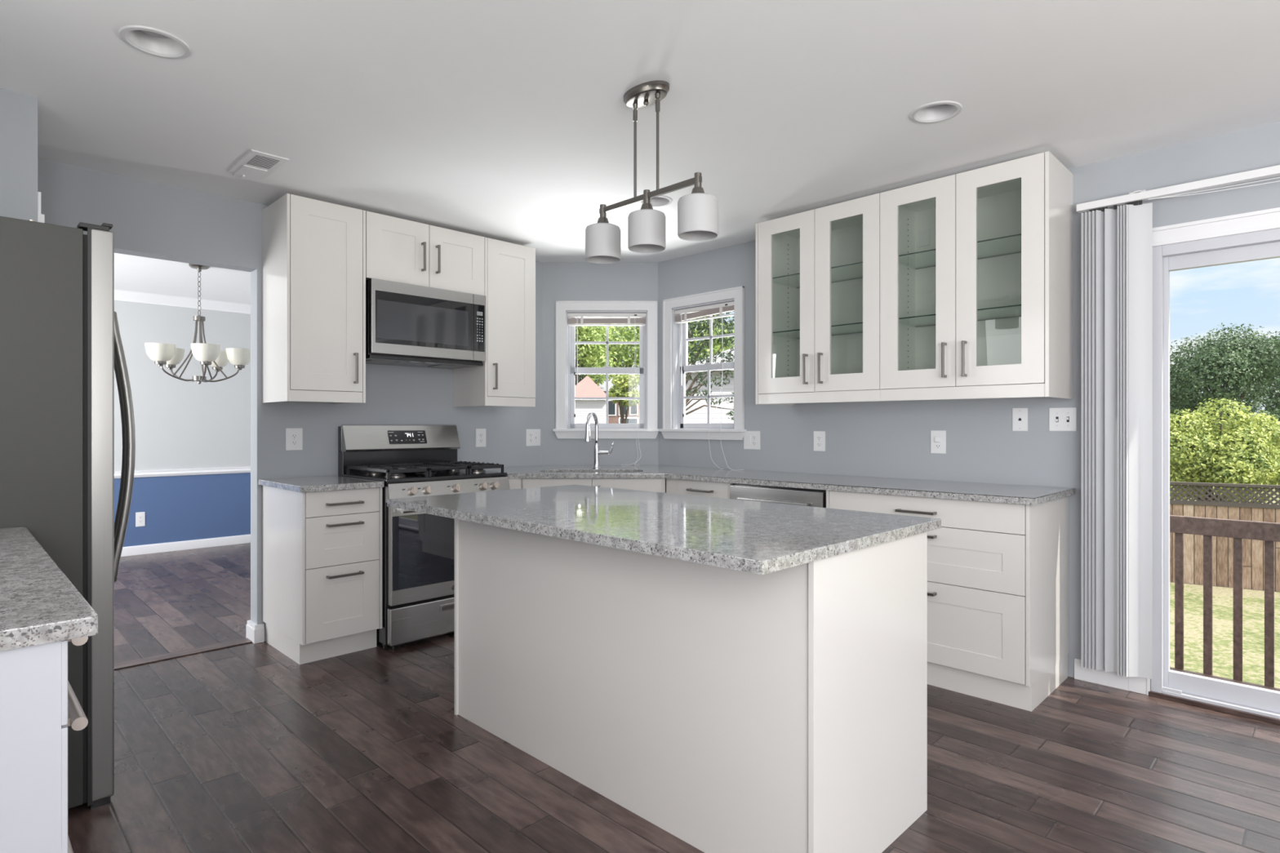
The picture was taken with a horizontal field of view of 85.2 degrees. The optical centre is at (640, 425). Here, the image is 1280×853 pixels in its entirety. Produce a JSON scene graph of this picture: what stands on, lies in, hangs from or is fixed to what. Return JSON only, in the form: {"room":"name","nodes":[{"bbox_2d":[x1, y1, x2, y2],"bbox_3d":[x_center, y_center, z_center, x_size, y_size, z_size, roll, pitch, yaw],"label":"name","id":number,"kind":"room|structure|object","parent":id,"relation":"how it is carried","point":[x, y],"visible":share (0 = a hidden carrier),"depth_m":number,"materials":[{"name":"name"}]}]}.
{"room":"kitchen","nodes":[
{"label":"kitchen","id":0,"kind":"room"},
{"bbox_2d":[0,88,37,222],"bbox_3d":[-2.572,-0.013,2.390,0.115,2.438,0.754,0,0,45],"label":"wall","id":1,"kind":"structure","parent":0,"point":[18,111],"depth_m":2.58,"materials":[{"name":"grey paint"}]},
{"bbox_2d":[37,191,44,222],"bbox_3d":[-2.299,0.162,2.664,0.095,2.087,0.021,0,0,45],"label":"trim","id":2,"kind":"structure","parent":1,"relation":"attached to","point":[41,218],"depth_m":2.63,"materials":[{"name":"white paint"}]},
{"bbox_2d":[114,300,250,546],"bbox_3d":[-5.231,-0.013,6.018,0.100,2.438,4.100,0,0,45],"label":"wall","id":3,"kind":"structure","parent":0,"point":[180,424],"depth_m":6.76,"materials":[{"name":"grey paint"}]},
{"bbox_2d":[135,511,145,526],"bbox_3d":[-4.672,0.877,6.502,0.009,0.133,0.072,0,0,45],"label":"electrical outlet","id":4,"kind":"object","parent":3,"relation":"attached to","point":[140,517],"visible":1,"depth_m":6.50,"materials":[{"name":"white plastic"}]},
{"bbox_2d":[114,288,250,314],"bbox_3d":[-5.132,-1.188,5.990,0.080,0.088,3.800,0,0,45],"label":"trim","id":5,"kind":"structure","parent":3,"relation":"attached to","point":[119,295],"depth_m":6.69,"materials":[{"name":"white paint"}]},
{"bbox_2d":[114,466,250,478],"bbox_3d":[-5.152,0.456,6.010,0.024,0.064,3.800,0,0,45],"label":"trim","id":6,"kind":"structure","parent":3,"relation":"attached to","point":[145,473],"depth_m":6.76,"materials":[{"name":"white paint"}]},
{"bbox_2d":[120,533,250,556],"bbox_3d":[-5.155,1.163,6.013,0.016,0.085,3.800,0,0,45],"label":"baseboard","id":7,"kind":"structure","parent":3,"relation":"attached to","point":[236,540],"depth_m":6.74,"materials":[{"name":"white paint"}]},
{"bbox_2d":[114,638,252,670],"bbox_3d":[-2.480,1.203,3.605,0.094,0.006,0.865,0,0,45],"label":"trim","id":8,"kind":"structure","parent":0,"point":[244,641],"depth_m":3.66,"materials":[{"name":"brown wood"}]},
{"bbox_2d":[37,158,542,640],"bbox_3d":[-2.088,-0.013,3.988,0.115,2.438,3.702,0,0,45],"label":"wall","id":9,"kind":"structure","parent":0,"point":[148,219],"depth_m":3.89,"materials":[{"name":"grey paint"}]},
{"bbox_2d":[245,620,264,644],"bbox_3d":[-2.164,1.156,3.910,0.150,0.100,0.052,0,0,45],"label":"baseboard","id":10,"kind":"structure","parent":9,"relation":"attached to","point":[255,633],"depth_m":3.87,"materials":[{"name":"white paint"}]},
{"bbox_2d":[285,428,302,450],"bbox_3d":[-1.989,0.080,3.999,0.009,0.126,0.091,0,0,45],"label":"electrical outlet","id":11,"kind":"object","parent":9,"relation":"attached to","point":[294,437],"visible":1,"depth_m":4.00,"materials":[{"name":"white plastic"}]},
{"bbox_2d":[291,440,297,444],"bbox_3d":[-1.988,0.099,3.997,0.002,0.027,0.033,0,0,45],"label":"receptacle","id":12,"kind":"object","parent":11,"relation":"attached to","point":[293,442],"depth_m":4.00,"materials":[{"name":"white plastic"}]},
{"bbox_2d":[291,433,297,438],"bbox_3d":[-1.988,0.060,3.997,0.002,0.027,0.033,0,0,45],"label":"receptacle","id":13,"kind":"object","parent":11,"relation":"attached to","point":[293,435],"depth_m":4.00,"materials":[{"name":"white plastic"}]},
{"bbox_2d":[262,193,365,404],"bbox_3d":[-1.810,-0.663,3.874,0.438,1.076,0.413,0,0,45],"label":"upper cabinet","id":14,"kind":"object","parent":9,"relation":"attached to","point":[313,251],"visible":1,"depth_m":3.74,"materials":[{"name":"white paint"}]},
{"bbox_2d":[365,210,484,295],"bbox_3d":[-1.391,-1.015,4.294,0.438,0.373,0.766,0,0,45],"label":"upper cabinet","id":15,"kind":"object","parent":9,"relation":"attached to","point":[397,250],"visible":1,"depth_m":4.13,"materials":[{"name":"white paint"}]},
{"bbox_2d":[365,278,485,368],"bbox_3d":[-1.389,-0.600,4.306,0.418,0.448,0.744,0,0,45],"label":"microwave","id":16,"kind":"object","parent":15,"relation":"attached to","point":[407,325],"visible":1,"depth_m":4.13,"materials":[{"name":"silver metal"}]},
{"bbox_2d":[475,428,485,447],"bbox_3d":[-1.117,0.087,4.874,0.009,0.129,0.082,0,0,45],"label":"electrical outlet","id":17,"kind":"object","parent":9,"relation":"attached to","point":[480,433],"visible":1,"depth_m":4.87,"materials":[{"name":"white plastic"}]},
{"bbox_2d":[453,237,535,407],"bbox_3d":[-0.978,-0.663,4.709,0.438,1.076,0.398,0,0,45],"label":"upper cabinet","id":18,"kind":"object","parent":9,"relation":"attached to","point":[507,376],"visible":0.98,"depth_m":4.58,"materials":[{"name":"white paint"}]},
{"bbox_2d":[525,429,540,446],"bbox_3d":[-0.795,0.091,5.189,0.020,0.126,0.132,0,0,45],"label":"electrical outlet","id":19,"kind":"object","parent":9,"relation":"attached to","point":[532,436],"visible":1,"depth_m":5.19,"materials":[{"name":"white plastic"}]},
{"bbox_2d":[542,262,657,465],"bbox_3d":[-0.304,-0.013,5.316,0.875,2.438,0.115,0,0,0],"label":"wall","id":20,"kind":"structure","parent":0,"point":[561,281],"depth_m":5.26,"materials":[{"name":"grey paint"}]},
{"bbox_2d":[552,301,658,438],"bbox_3d":[-0.255,-0.419,5.301,0.802,1.037,0.175,0,0,0],"label":"window","id":21,"kind":"structure","parent":20,"relation":"in","point":[566,369],"depth_m":5.24,"materials":[{"name":"white paint"}]},
{"bbox_2d":[567,312,646,465],"bbox_3d":[-0.255,-0.278,5.231,0.596,1.149,0.146,0,0,0],"label":"mini blind","id":22,"kind":"object","parent":21,"relation":"attached to","point":[577,322],"visible":1,"depth_m":5.27,"materials":[{"name":"white plastic"}]},
{"bbox_2d":[0,0,1279,304],"bbox_3d":[-1.252,-1.332,1.770,12.200,0.200,7.100,0,0,45],"label":"ceiling","id":23,"kind":"structure","parent":0,"point":[508,121],"depth_m":2.62,"materials":[{"name":"white paint"}]},
{"bbox_2d":[118,25,191,58],"bbox_3d":[-1.559,-1.272,2.239,0.192,0.091,0.192,0,0,45],"label":"recessed light","id":24,"kind":"object","parent":23,"relation":"in","point":[151,41],"visible":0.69,"depth_m":2.27,"materials":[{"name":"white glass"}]},
{"bbox_2d":[144,263,250,384],"bbox_3d":[-3.378,-0.777,5.327,0.686,0.910,0.700,0,0,45],"label":"chandelier","id":25,"kind":"object","parent":23,"relation":"hanging from","point":[166,354],"visible":0.98,"depth_m":5.32,"materials":[{"name":"white glass"}]},
{"bbox_2d":[227,149,288,180],"bbox_3d":[-1.818,-1.224,3.300,0.392,0.016,0.160,0,0,45],"label":"ceiling vent","id":26,"kind":"object","parent":23,"relation":"in","point":[255,165],"visible":1,"depth_m":3.28,"materials":[{"name":"white plastic"}]},
{"bbox_2d":[585,80,718,263],"bbox_3d":[0.025,-0.942,2.565,0.627,0.581,0.140,0,0,45],"label":"pendant light","id":27,"kind":"object","parent":23,"relation":"hanging from","point":[697,211],"visible":1,"depth_m":2.52,"materials":[{"name":"white glass"}]},
{"bbox_2d":[596,204,608,222],"bbox_3d":[-0.147,-0.823,2.737,0.058,0.086,0.058,0,0,45],"label":"socket","id":28,"kind":"object","parent":27,"relation":"attached to","point":[603,210],"depth_m":2.72,"materials":[{"name":"silver metal"}]},
{"bbox_2d":[640,189,653,208],"bbox_3d":[0.024,-0.823,2.567,0.058,0.086,0.058,0,0,45],"label":"socket","id":29,"kind":"object","parent":27,"relation":"attached to","point":[646,197],"depth_m":2.55,"materials":[{"name":"silver metal"}]},
{"bbox_2d":[691,172,704,193],"bbox_3d":[0.198,-0.823,2.393,0.058,0.086,0.058,0,0,45],"label":"socket","id":30,"kind":"object","parent":27,"relation":"attached to","point":[697,180],"depth_m":2.38,"materials":[{"name":"silver metal"}]},
{"bbox_2d":[638,195,672,206],"bbox_3d":[0.081,-1.272,3.816,0.192,0.091,0.192,0,0,45],"label":"recessed light","id":31,"kind":"object","parent":23,"relation":"in","point":[660,201],"visible":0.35,"depth_m":3.88,"materials":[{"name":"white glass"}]},
{"bbox_2d":[909,100,962,123],"bbox_3d":[1.161,-1.272,2.737,0.192,0.091,0.192,0,0,45],"label":"recessed light","id":32,"kind":"object","parent":23,"relation":"in","point":[944,110],"visible":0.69,"depth_m":2.78,"materials":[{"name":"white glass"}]},
{"bbox_2d":[67,542,1279,852],"bbox_3d":[-1.252,1.266,1.770,12.200,0.120,7.100,0,0,45],"label":"floor","id":33,"kind":"structure","parent":0,"point":[248,748],"depth_m":2.47,"materials":[{"name":"brown wood"}]},
{"bbox_2d":[0,636,88,852],"bbox_3d":[-1.577,0.768,1.343,1.355,0.876,0.672,0,0,45],"label":"base cabinet","id":34,"kind":"object","parent":33,"relation":"on","point":[38,702],"visible":0.59,"depth_m":1.05,"materials":[{"name":"white wood"}]},
{"bbox_2d":[0,526,97,651],"bbox_3d":[-1.573,0.314,1.339,1.367,0.030,0.673,0,0,45],"label":"countertop","id":35,"kind":"structure","parent":34,"relation":"on","point":[39,605],"depth_m":1.19,"materials":[{"name":"grey stone"}]},
{"bbox_2d":[0,216,135,808],"bbox_3d":[-2.170,0.283,2.206,0.695,1.846,0.922,0,0,45],"label":"refrigerator","id":36,"kind":"object","parent":33,"relation":"on","point":[61,348],"visible":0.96,"depth_m":2.14,"materials":[{"name":"grey metal"}]},
{"bbox_2d":[262,485,382,664],"bbox_3d":[-1.734,0.768,3.796,0.650,0.876,0.410,0,0,45],"label":"base cabinet","id":37,"kind":"object","parent":33,"relation":"on","point":[322,551],"visible":0.96,"depth_m":3.60,"materials":[{"name":"white paint"}]},
{"bbox_2d":[257,475,383,492],"bbox_3d":[-1.745,0.314,3.788,0.648,0.030,0.423,0,0,45],"label":"countertop","id":38,"kind":"structure","parent":37,"relation":"on","point":[334,482],"depth_m":3.66,"materials":[{"name":"grey stone"}]},
{"bbox_2d":[337,424,510,648],"bbox_3d":[-1.281,0.601,4.182,0.748,1.210,0.768,0,0,45],"label":"gas range","id":39,"kind":"object","parent":33,"relation":"on","point":[411,460],"visible":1,"depth_m":3.90,"materials":[{"name":"silver metal"}]},
{"bbox_2d":[341,469,506,484],"bbox_3d":[-1.298,0.300,4.199,0.605,0.025,0.768,0,0,45],"label":"cooktop","id":40,"kind":"object","parent":39,"relation":"in","point":[453,476],"depth_m":4.04,"materials":[{"name":"black metal"}]},
{"bbox_2d":[508,478,521,489],"bbox_3d":[-0.799,0.768,4.325,0.035,0.876,0.117,0,0,45],"label":"filler panel","id":41,"kind":"object","parent":33,"relation":"on","point":[514,483],"visible":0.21,"depth_m":4.32,"materials":[{"name":"white paint"}]},
{"bbox_2d":[521,478,665,493],"bbox_3d":[-0.300,0.768,4.783,1.380,0.876,0.931,0,0,0],"label":"base cabinet","id":42,"kind":"object","parent":33,"relation":"on","point":[655,485],"visible":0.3,"depth_m":4.36,"materials":[{"name":"white paint"}]},
{"bbox_2d":[454,519,927,852],"bbox_3d":[0.074,0.768,2.556,1.697,0.876,0.708,0,0,45],"label":"kitchen island","id":43,"kind":"object","parent":33,"relation":"on","point":[726,710],"visible":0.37,"depth_m":2.02,"materials":[{"name":"white paint"}]},
{"bbox_2d":[386,484,941,574],"bbox_3d":[-0.031,0.314,2.526,1.828,0.030,0.987,0,0,45],"label":"island countertop","id":44,"kind":"structure","parent":43,"relation":"on","point":[761,538],"depth_m":2.17,"materials":[{"name":"grey stone"}]},
{"bbox_2d":[666,478,732,498],"bbox_3d":[0.540,0.768,4.390,0.504,0.876,0.650,0,0,45],"label":"base cabinet","id":45,"kind":"object","parent":33,"relation":"on","point":[690,487],"visible":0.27,"depth_m":4.17,"materials":[{"name":"white paint"}]},
{"bbox_2d":[729,483,826,507],"bbox_3d":[0.926,0.769,3.984,0.604,0.874,0.648,0,0,45],"label":"dishwasher","id":46,"kind":"object","parent":33,"relation":"on","point":[768,494],"visible":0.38,"depth_m":3.75,"materials":[{"name":"silver metal"}]},
{"bbox_2d":[826,489,1069,711],"bbox_3d":[1.490,0.768,3.443,0.948,0.876,0.650,0,0,45],"label":"base cabinet","id":47,"kind":"object","parent":33,"relation":"on","point":[998,573],"visible":0.49,"depth_m":3.07,"materials":[{"name":"white paint"}]},
{"bbox_2d":[483,465,1075,505],"bbox_3d":[0.402,0.314,4.020,3.364,0.030,1.373,0,0,45],"label":"countertop","id":48,"kind":"structure","parent":47,"relation":"on","point":[962,491],"depth_m":3.78,"materials":[{"name":"grey stone"}]},
{"bbox_2d":[584,411,614,468],"bbox_3d":[-0.307,0.103,4.780,0.239,0.392,0.122,0,0,-41],"label":"faucet","id":49,"kind":"object","parent":48,"relation":"on","point":[597,452],"visible":1,"depth_m":4.80,"materials":[{"name":"silver metal"}]},
{"bbox_2d":[657,120,1279,677],"bbox_3d":[2.859,-0.013,2.624,7.582,2.438,0.115,0,0,45],"label":"wall","id":50,"kind":"structure","parent":0,"point":[885,438],"depth_m":3.65,"materials":[{"name":"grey paint"}]},
{"bbox_2d":[658,285,746,439],"bbox_3d":[0.471,-0.419,4.983,0.771,1.037,0.175,0,0,45],"label":"window","id":51,"kind":"structure","parent":50,"relation":"in","point":[674,425],"depth_m":5.02,"materials":[{"name":"white paint"}]},
{"bbox_2d":[674,301,743,470],"bbox_3d":[0.469,-0.277,4.872,0.718,1.150,0.166,0,0,45],"label":"mini blind","id":52,"kind":"object","parent":51,"relation":"attached to","point":[707,310],"visible":0.93,"depth_m":4.95,"materials":[{"name":"white plastic"}]},
{"bbox_2d":[743,431,759,449],"bbox_3d":[0.744,0.099,4.646,0.132,0.123,0.009,0,0,45],"label":"electrical outlet","id":53,"kind":"object","parent":50,"relation":"attached to","point":[751,438],"visible":1,"depth_m":4.64,"materials":[{"name":"white plastic"}]},
{"bbox_2d":[746,435,751,445],"bbox_3d":[0.726,0.099,4.660,0.033,0.068,0.004,0,0,45],"label":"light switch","id":54,"kind":"object","parent":53,"relation":"attached to","point":[748,437],"depth_m":4.66,"materials":[{"name":"white plastic"}]},
{"bbox_2d":[755,193,880,405],"bbox_3d":[1.088,-0.663,3.998,0.778,1.076,0.438,0,0,45],"label":"upper cabinet","id":55,"kind":"object","parent":50,"relation":"attached to","point":[818,270],"visible":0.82,"depth_m":4.07,"materials":[{"name":"white paint"}]},
{"bbox_2d":[813,431,825,451],"bbox_3d":[1.102,0.097,4.288,0.080,0.123,0.009,0,0,45],"label":"electrical outlet","id":56,"kind":"object","parent":50,"relation":"attached to","point":[819,436],"visible":1,"depth_m":4.28,"materials":[{"name":"white plastic"}]},
{"bbox_2d":[930,430,946,453],"bbox_3d":[1.611,0.090,3.772,0.081,0.125,0.022,0,0,45],"label":"electrical outlet","id":57,"kind":"object","parent":50,"relation":"attached to","point":[938,437],"visible":1,"depth_m":3.77,"materials":[{"name":"white plastic"}]},
{"bbox_2d":[934,436,940,442],"bbox_3d":[1.608,0.076,3.768,0.030,0.032,0.014,0,0,45],"label":"light","id":58,"kind":"object","parent":57,"relation":"attached to","point":[937,439],"depth_m":3.76,"materials":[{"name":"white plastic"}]},
{"bbox_2d":[934,435,941,448],"bbox_3d":[1.614,0.090,3.775,0.033,0.068,0.004,0,0,45],"label":"receptacle","id":59,"kind":"object","parent":57,"relation":"attached to","point":[937,438],"depth_m":3.77,"materials":[{"name":"white plastic"}]},
{"bbox_2d":[880,151,1073,401],"bbox_3d":[1.639,-0.663,3.449,0.779,1.076,0.438,0,0,45],"label":"upper cabinet","id":60,"kind":"object","parent":50,"relation":"attached to","point":[976,265],"visible":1,"depth_m":3.36,"materials":[{"name":"white paint"}]},
{"bbox_2d":[1012,408,1027,431],"bbox_3d":[1.904,-0.029,3.490,0.070,0.116,0.008,0,0,45],"label":"phone jack","id":61,"kind":"object","parent":50,"relation":"attached to","point":[1020,415],"visible":1,"depth_m":3.49,"materials":[{"name":"white plastic"}]},
{"bbox_2d":[1048,407,1076,431],"bbox_3d":[2.034,-0.029,3.355,0.116,0.113,0.016,0,0,45],"label":"light switch","id":62,"kind":"object","parent":50,"relation":"attached to","point":[1064,419],"visible":1,"depth_m":3.35,"materials":[{"name":"white plastic"}]},
{"bbox_2d":[1074,658,1128,690],"bbox_3d":[2.147,1.160,3.244,0.215,0.092,0.014,0,0,45],"label":"baseboard","id":63,"kind":"structure","parent":50,"relation":"attached to","point":[1112,679],"depth_m":3.24,"materials":[{"name":"white paint"}]},
{"bbox_2d":[1076,164,1279,679],"bbox_3d":[2.850,0.042,2.483,2.235,2.158,0.098,0,0,45],"label":"vertical blind","id":64,"kind":"object","parent":50,"relation":"attached to","point":[1117,242],"visible":1,"depth_m":3.13,"materials":[{"name":"white plastic"}]},
{"bbox_2d":[1128,207,1279,724],"bbox_3d":[2.993,0.179,2.520,2.013,2.114,0.204,0,0,45],"label":"door","id":65,"kind":"structure","parent":50,"relation":"in","point":[1252,236],"depth_m":3.07,"materials":[{"name":"white paint"}]},
{"label":"outside","id":66,"kind":"structure","parent":0,"visible":0},
{"bbox_2d":[1169,666,1279,691],"bbox_3d":[3.381,1.426,3.019,3.800,0.040,1.031,0,0,45],"label":"floor","id":67,"kind":"structure","parent":66,"point":[1171,668],"depth_m":3.85,"materials":[{"name":"wood"}]},
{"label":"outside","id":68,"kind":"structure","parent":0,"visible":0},
{"bbox_2d":[1169,448,1279,688],"bbox_3d":[17.295,1.331,51.688,130.000,2.950,130.000,0,0,45],"label":"ground","id":69,"kind":"structure","parent":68,"point":[1253,600],"depth_m":9.44,"materials":[{"name":"green plant"}]},
{"bbox_2d":[574,376,605,423],"bbox_3d":[-3.550,-0.998,46.599,3.150,4.593,3.800,0,0,0],"label":"house","id":70,"kind":"structure","parent":69,"relation":"on","point":[587,388],"depth_m":45.00,"materials":[{"name":"white"}]},
{"bbox_2d":[574,325,621,386],"bbox_3d":[-5.050,-4.774,52.982,7.090,10.754,7.325,0,0,45],"label":"broadleaf tree","id":71,"kind":"object","parent":69,"relation":"on","point":[587,352],"visible":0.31,"depth_m":52.34,"materials":[{"name":"green plant"}]},
{"bbox_2d":[576,331,639,384],"bbox_3d":[-4.328,-6.636,91.251,14.237,13.187,14.539,0,0,-27],"label":"broadleaf tree","id":72,"kind":"object","parent":69,"relation":"on","point":[580,379],"visible":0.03,"depth_m":89.49,"materials":[{"name":"green plant"}]},
{"bbox_2d":[579,325,639,385],"bbox_3d":[-2.015,-6.049,65.842,8.629,12.013,8.366,0,0,45],"label":"broadleaf tree","id":73,"kind":"object","parent":69,"relation":"on","point":[632,360],"visible":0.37,"depth_m":64.16,"materials":[{"name":"green plant"}]},
{"bbox_2d":[598,376,639,423],"bbox_3d":[-1.921,-1.781,57.500,5.400,4.827,5.600,0,0,0],"label":"house","id":74,"kind":"structure","parent":69,"relation":"on","point":[614,415],"depth_m":55.00,"materials":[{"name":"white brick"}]},
{"bbox_2d":[608,373,639,423],"bbox_3d":[-0.732,0.142,29.961,1.564,5.170,1.783,0,0,-1],"label":"broadleaf tree","id":75,"kind":"object","parent":69,"relation":"on","point":[624,387],"visible":0.79,"depth_m":29.64,"materials":[{"name":"green plant"}]},
{"bbox_2d":[618,417,638,423],"bbox_3d":[-0.842,0.094,50.000,1.700,1.379,4.000,0,0,0],"label":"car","id":76,"kind":"object","parent":69,"relation":"on","point":[630,420],"visible":0.16,"depth_m":49.06,"materials":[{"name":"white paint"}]},
{"bbox_2d":[637,314,733,404],"bbox_3d":[3.940,-1.719,33.872,8.314,8.365,7.848,0,0,1],"label":"broadleaf tree","id":77,"kind":"object","parent":69,"relation":"on","point":[720,344],"visible":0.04,"depth_m":32.70,"materials":[{"name":"green plant"}]},
{"bbox_2d":[685,311,733,420],"bbox_3d":[1.504,0.032,14.243,1.922,5.749,1.405,0,0,0],"label":"broadleaf tree","id":78,"kind":"object","parent":69,"relation":"on","point":[696,325],"visible":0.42,"depth_m":13.99,"materials":[{"name":"green plant"}]},
{"bbox_2d":[685,348,733,423],"bbox_3d":[3.732,-0.094,26.002,5.300,5.800,6.600,0,0,0],"label":"house","id":79,"kind":"structure","parent":69,"relation":"on","point":[700,415],"depth_m":23.00,"materials":[{"name":"white"}]},
{"bbox_2d":[1169,364,1199,431],"bbox_3d":[32.827,-0.615,45.289,6.088,7.046,8.031,0,0,24],"label":"broadleaf tree","id":80,"kind":"object","parent":69,"relation":"on","point":[1172,406],"visible":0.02,"depth_m":43.53,"materials":[{"name":"green plant"}]},
{"bbox_2d":[1169,515,1279,687],"bbox_3d":[3.750,1.663,3.408,3.825,2.285,0.118,0,0,45],"label":"deck railing","id":81,"kind":"object","parent":69,"relation":"on","point":[1208,527],"visible":0.2,"depth_m":3.85,"materials":[{"name":"brown wood"}]},
{"bbox_2d":[1169,397,1279,503],"bbox_3d":[12.900,1.149,15.690,3.006,3.518,3.483,0,0,45],"label":"leafy shrub","id":82,"kind":"object","parent":69,"relation":"on","point":[1238,454],"visible":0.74,"depth_m":14.91,"materials":[{"name":"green plant"}]},
{"bbox_2d":[1169,322,1279,479],"bbox_3d":[27.808,-1.061,33.898,6.582,7.938,6.466,0,0,1],"label":"broadleaf tree","id":83,"kind":"object","parent":69,"relation":"on","point":[1228,366],"visible":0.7,"depth_m":32.92,"materials":[{"name":"green plant"}]},
{"bbox_2d":[1169,481,1279,591],"bbox_3d":[10.716,1.908,11.771,13.234,1.795,0.084,0,0,30],"label":"wooden fence","id":84,"kind":"object","parent":69,"relation":"on","point":[1253,550],"visible":0.2,"depth_m":12.08,"materials":[{"name":"brown wood"}]},
{"bbox_2d":[1211,425,1279,493],"bbox_3d":[19.109,1.361,20.526,3.875,3.097,2.938,0,0,15],"label":"leafy shrub","id":85,"kind":"object","parent":69,"relation":"on","point":[1265,425],"visible":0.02,"depth_m":20.29,"materials":[{"name":"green plant"}]},
{"bbox_2d":[1234,331,1279,420],"bbox_3d":[40.533,-1.633,43.280,7.830,9.083,7.796,0,0,27],"label":"broadleaf tree","id":86,"kind":"object","parent":69,"relation":"on","point":[1274,400],"visible":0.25,"depth_m":42.15,"materials":[{"name":"green plant"}]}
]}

